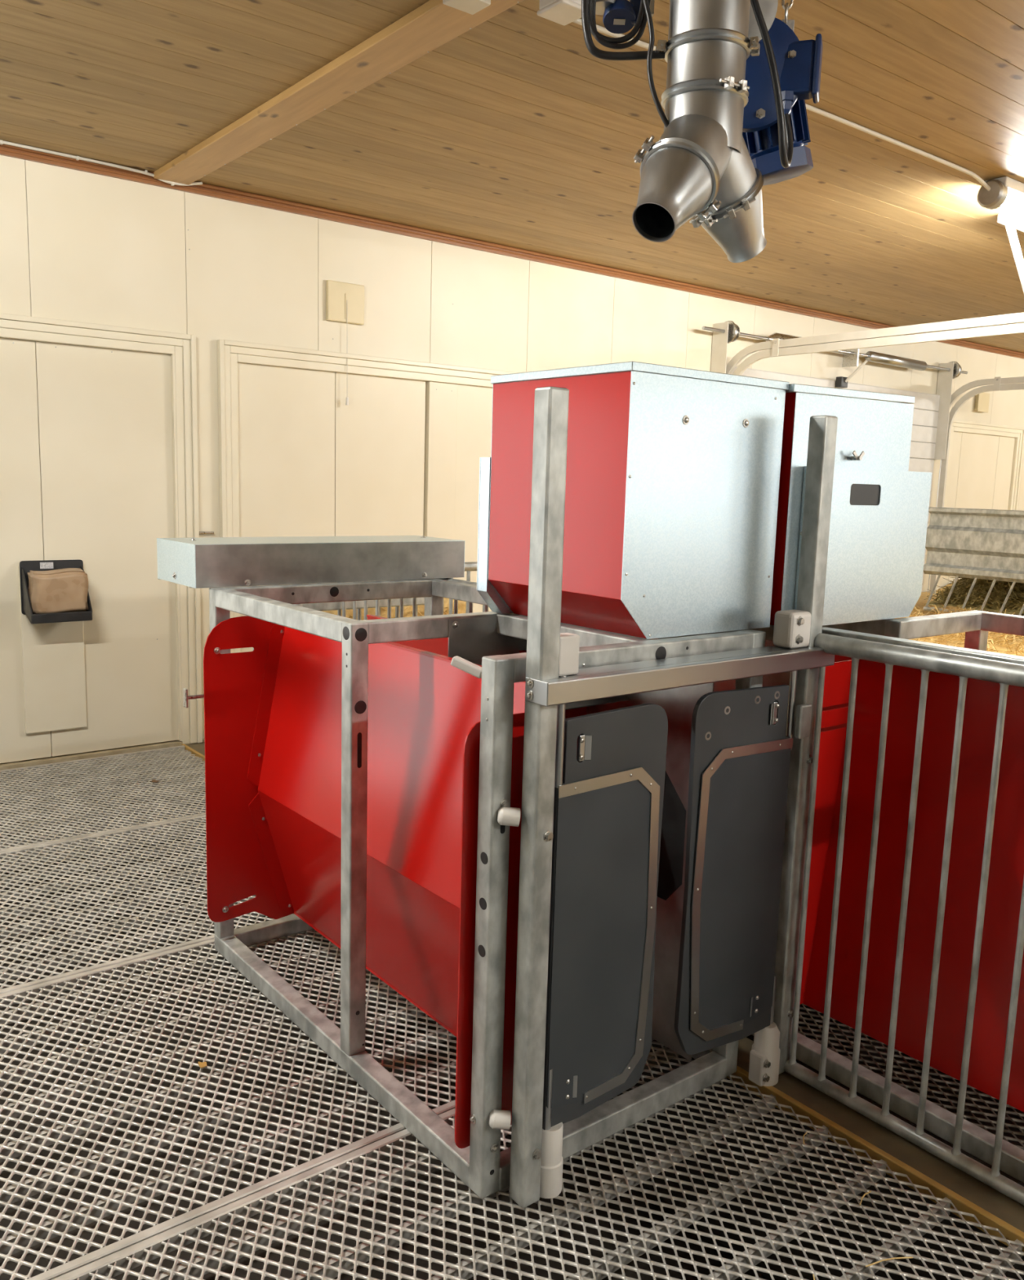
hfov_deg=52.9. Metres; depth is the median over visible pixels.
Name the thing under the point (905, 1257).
stalk
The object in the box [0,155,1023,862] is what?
wall
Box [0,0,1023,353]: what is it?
ceiling
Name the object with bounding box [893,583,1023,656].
bedding
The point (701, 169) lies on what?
pipe
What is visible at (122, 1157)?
floor
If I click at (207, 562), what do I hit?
box
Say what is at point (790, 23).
chain
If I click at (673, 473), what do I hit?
hopper
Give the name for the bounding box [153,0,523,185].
beam
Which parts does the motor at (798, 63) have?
motor, terminal lid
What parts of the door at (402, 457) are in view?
casing, casing, casing, casing, casing, casing, post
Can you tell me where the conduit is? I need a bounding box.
[572,18,990,191]
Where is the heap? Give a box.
[924,577,1023,615]
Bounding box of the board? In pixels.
[17,564,87,733]
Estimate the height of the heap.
0.789 m
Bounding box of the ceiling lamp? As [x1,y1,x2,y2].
[976,176,1023,214]
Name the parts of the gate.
gate post, hinge rod, hinge rod, door, door, hinge rod, hinge rod, gate post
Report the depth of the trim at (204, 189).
6.46 m
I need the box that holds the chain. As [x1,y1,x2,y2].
[781,0,794,31]
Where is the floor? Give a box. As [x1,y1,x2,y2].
[0,745,1023,1279]
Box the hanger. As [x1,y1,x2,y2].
[996,213,1023,293]
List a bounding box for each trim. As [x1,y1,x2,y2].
[0,144,1023,359]
[181,742,1023,1251]
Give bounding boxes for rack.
[923,506,1023,615]
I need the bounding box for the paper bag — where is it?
[26,568,88,613]
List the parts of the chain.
hook plate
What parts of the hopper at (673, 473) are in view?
lid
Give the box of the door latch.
[199,531,213,534]
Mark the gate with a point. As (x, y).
(591, 820)
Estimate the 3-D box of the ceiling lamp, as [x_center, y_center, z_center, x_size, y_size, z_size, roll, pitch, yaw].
[2.869,-2.252,5.479,1.320,0.139,0.132,-5,11,-38]
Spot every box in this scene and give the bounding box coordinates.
[156,535,465,588]
[442,0,490,14]
[536,0,581,26]
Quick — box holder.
[19,560,92,623]
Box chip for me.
[198,1061,206,1067]
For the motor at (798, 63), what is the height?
0.347 m
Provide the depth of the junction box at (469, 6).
3.28 m
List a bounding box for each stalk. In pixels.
[802,1131,807,1144]
[858,1190,871,1204]
[865,1256,912,1266]
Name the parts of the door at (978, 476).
casing, casing, casing, casing, casing, casing, casing, casing, casing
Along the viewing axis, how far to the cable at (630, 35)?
2.31 m
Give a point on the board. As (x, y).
(53, 655)
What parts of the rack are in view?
rail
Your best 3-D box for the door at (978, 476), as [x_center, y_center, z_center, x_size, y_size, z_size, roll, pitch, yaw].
[5.020,-1.164,11.164,1.574,2.312,0.092,-5,11,-38]
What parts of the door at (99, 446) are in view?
casing, casing, casing, sill, casing, casing, casing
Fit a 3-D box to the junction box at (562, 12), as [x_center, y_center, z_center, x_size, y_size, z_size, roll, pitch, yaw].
[0.165,-2.027,3.274,0.120,0.074,0.130,-5,11,-38]
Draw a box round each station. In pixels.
[182,578,765,1198]
[651,610,1023,1182]
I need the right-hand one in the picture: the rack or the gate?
the rack
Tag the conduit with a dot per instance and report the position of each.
(599, 28)
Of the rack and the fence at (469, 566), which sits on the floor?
the fence at (469, 566)
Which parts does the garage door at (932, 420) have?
spring plate, pull arm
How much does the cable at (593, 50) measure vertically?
0.270 m
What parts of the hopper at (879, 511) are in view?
lid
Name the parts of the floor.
grating panel, grating panel, grating panel, grating panel, grating panel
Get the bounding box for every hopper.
[476,361,789,639]
[769,383,931,626]
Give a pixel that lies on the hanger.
(1011, 223)
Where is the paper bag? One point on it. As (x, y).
(64, 589)
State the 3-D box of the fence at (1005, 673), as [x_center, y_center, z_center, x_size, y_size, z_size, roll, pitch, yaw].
[1.229,0.678,2.102,0.048,1.196,1.520,-5,11,-38]
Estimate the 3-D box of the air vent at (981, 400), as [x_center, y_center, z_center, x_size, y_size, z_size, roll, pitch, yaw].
[4.932,-2.495,10.821,0.220,0.200,0.050,-5,11,-38]
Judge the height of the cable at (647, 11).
0.269 m
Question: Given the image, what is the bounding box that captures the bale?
[320,597,466,620]
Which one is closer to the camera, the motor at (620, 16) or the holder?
the motor at (620, 16)
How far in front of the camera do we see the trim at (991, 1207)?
2.46 m
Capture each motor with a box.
[595,0,654,34]
[742,17,822,186]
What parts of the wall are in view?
wall panel, wall panel, wall panel, wall panel, wall panel, wall panel, wall panel, wall panel, wall panel, wall panel, wall panel, wall panel, wall panel, wall panel, wall panel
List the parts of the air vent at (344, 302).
plate, pull cord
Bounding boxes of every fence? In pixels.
[253,561,484,649]
[342,577,488,620]
[783,633,1023,1204]
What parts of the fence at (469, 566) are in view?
lock rail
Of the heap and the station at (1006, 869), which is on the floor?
the station at (1006, 869)
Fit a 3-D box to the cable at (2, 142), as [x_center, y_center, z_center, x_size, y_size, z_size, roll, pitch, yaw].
[-3.700,-2.261,3.969,5.162,0.052,0.020,-5,11,-38]
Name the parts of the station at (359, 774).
plate, panel, panel, panel, lever, plate, plate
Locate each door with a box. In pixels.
[0,312,204,769]
[217,339,516,653]
[702,312,1023,594]
[936,419,1023,590]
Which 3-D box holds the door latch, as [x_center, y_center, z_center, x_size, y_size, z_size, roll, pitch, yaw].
[-1.744,-0.609,5.865,0.100,0.017,0.024,-5,11,-38]
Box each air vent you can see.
[325,280,364,404]
[973,392,989,413]
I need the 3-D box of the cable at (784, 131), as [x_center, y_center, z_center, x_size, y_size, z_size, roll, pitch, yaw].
[0.603,-1.371,2.406,0.216,0.489,0.074,-4,10,-33]
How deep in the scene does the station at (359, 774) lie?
2.71 m
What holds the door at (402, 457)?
in the wall
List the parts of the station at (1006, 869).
plate, panel, panel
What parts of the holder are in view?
plate, plate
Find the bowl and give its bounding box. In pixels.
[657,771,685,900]
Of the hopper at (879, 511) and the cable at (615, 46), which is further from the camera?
the hopper at (879, 511)
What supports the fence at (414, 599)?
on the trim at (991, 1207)
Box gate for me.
[488,386,837,1208]
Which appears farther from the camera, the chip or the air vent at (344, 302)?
the air vent at (344, 302)
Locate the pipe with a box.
[631,0,777,262]
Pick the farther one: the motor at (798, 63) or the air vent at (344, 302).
the air vent at (344, 302)
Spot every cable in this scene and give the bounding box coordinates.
[0,140,202,186]
[581,0,664,61]
[588,0,644,44]
[591,0,650,49]
[642,0,668,128]
[750,0,792,168]
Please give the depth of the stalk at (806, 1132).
2.49 m
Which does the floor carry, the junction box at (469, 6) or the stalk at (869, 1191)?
the stalk at (869, 1191)
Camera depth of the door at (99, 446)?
5.54 m
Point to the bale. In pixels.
(407, 610)
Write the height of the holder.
0.306 m
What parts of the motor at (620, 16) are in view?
sensor arm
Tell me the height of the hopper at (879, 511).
0.624 m

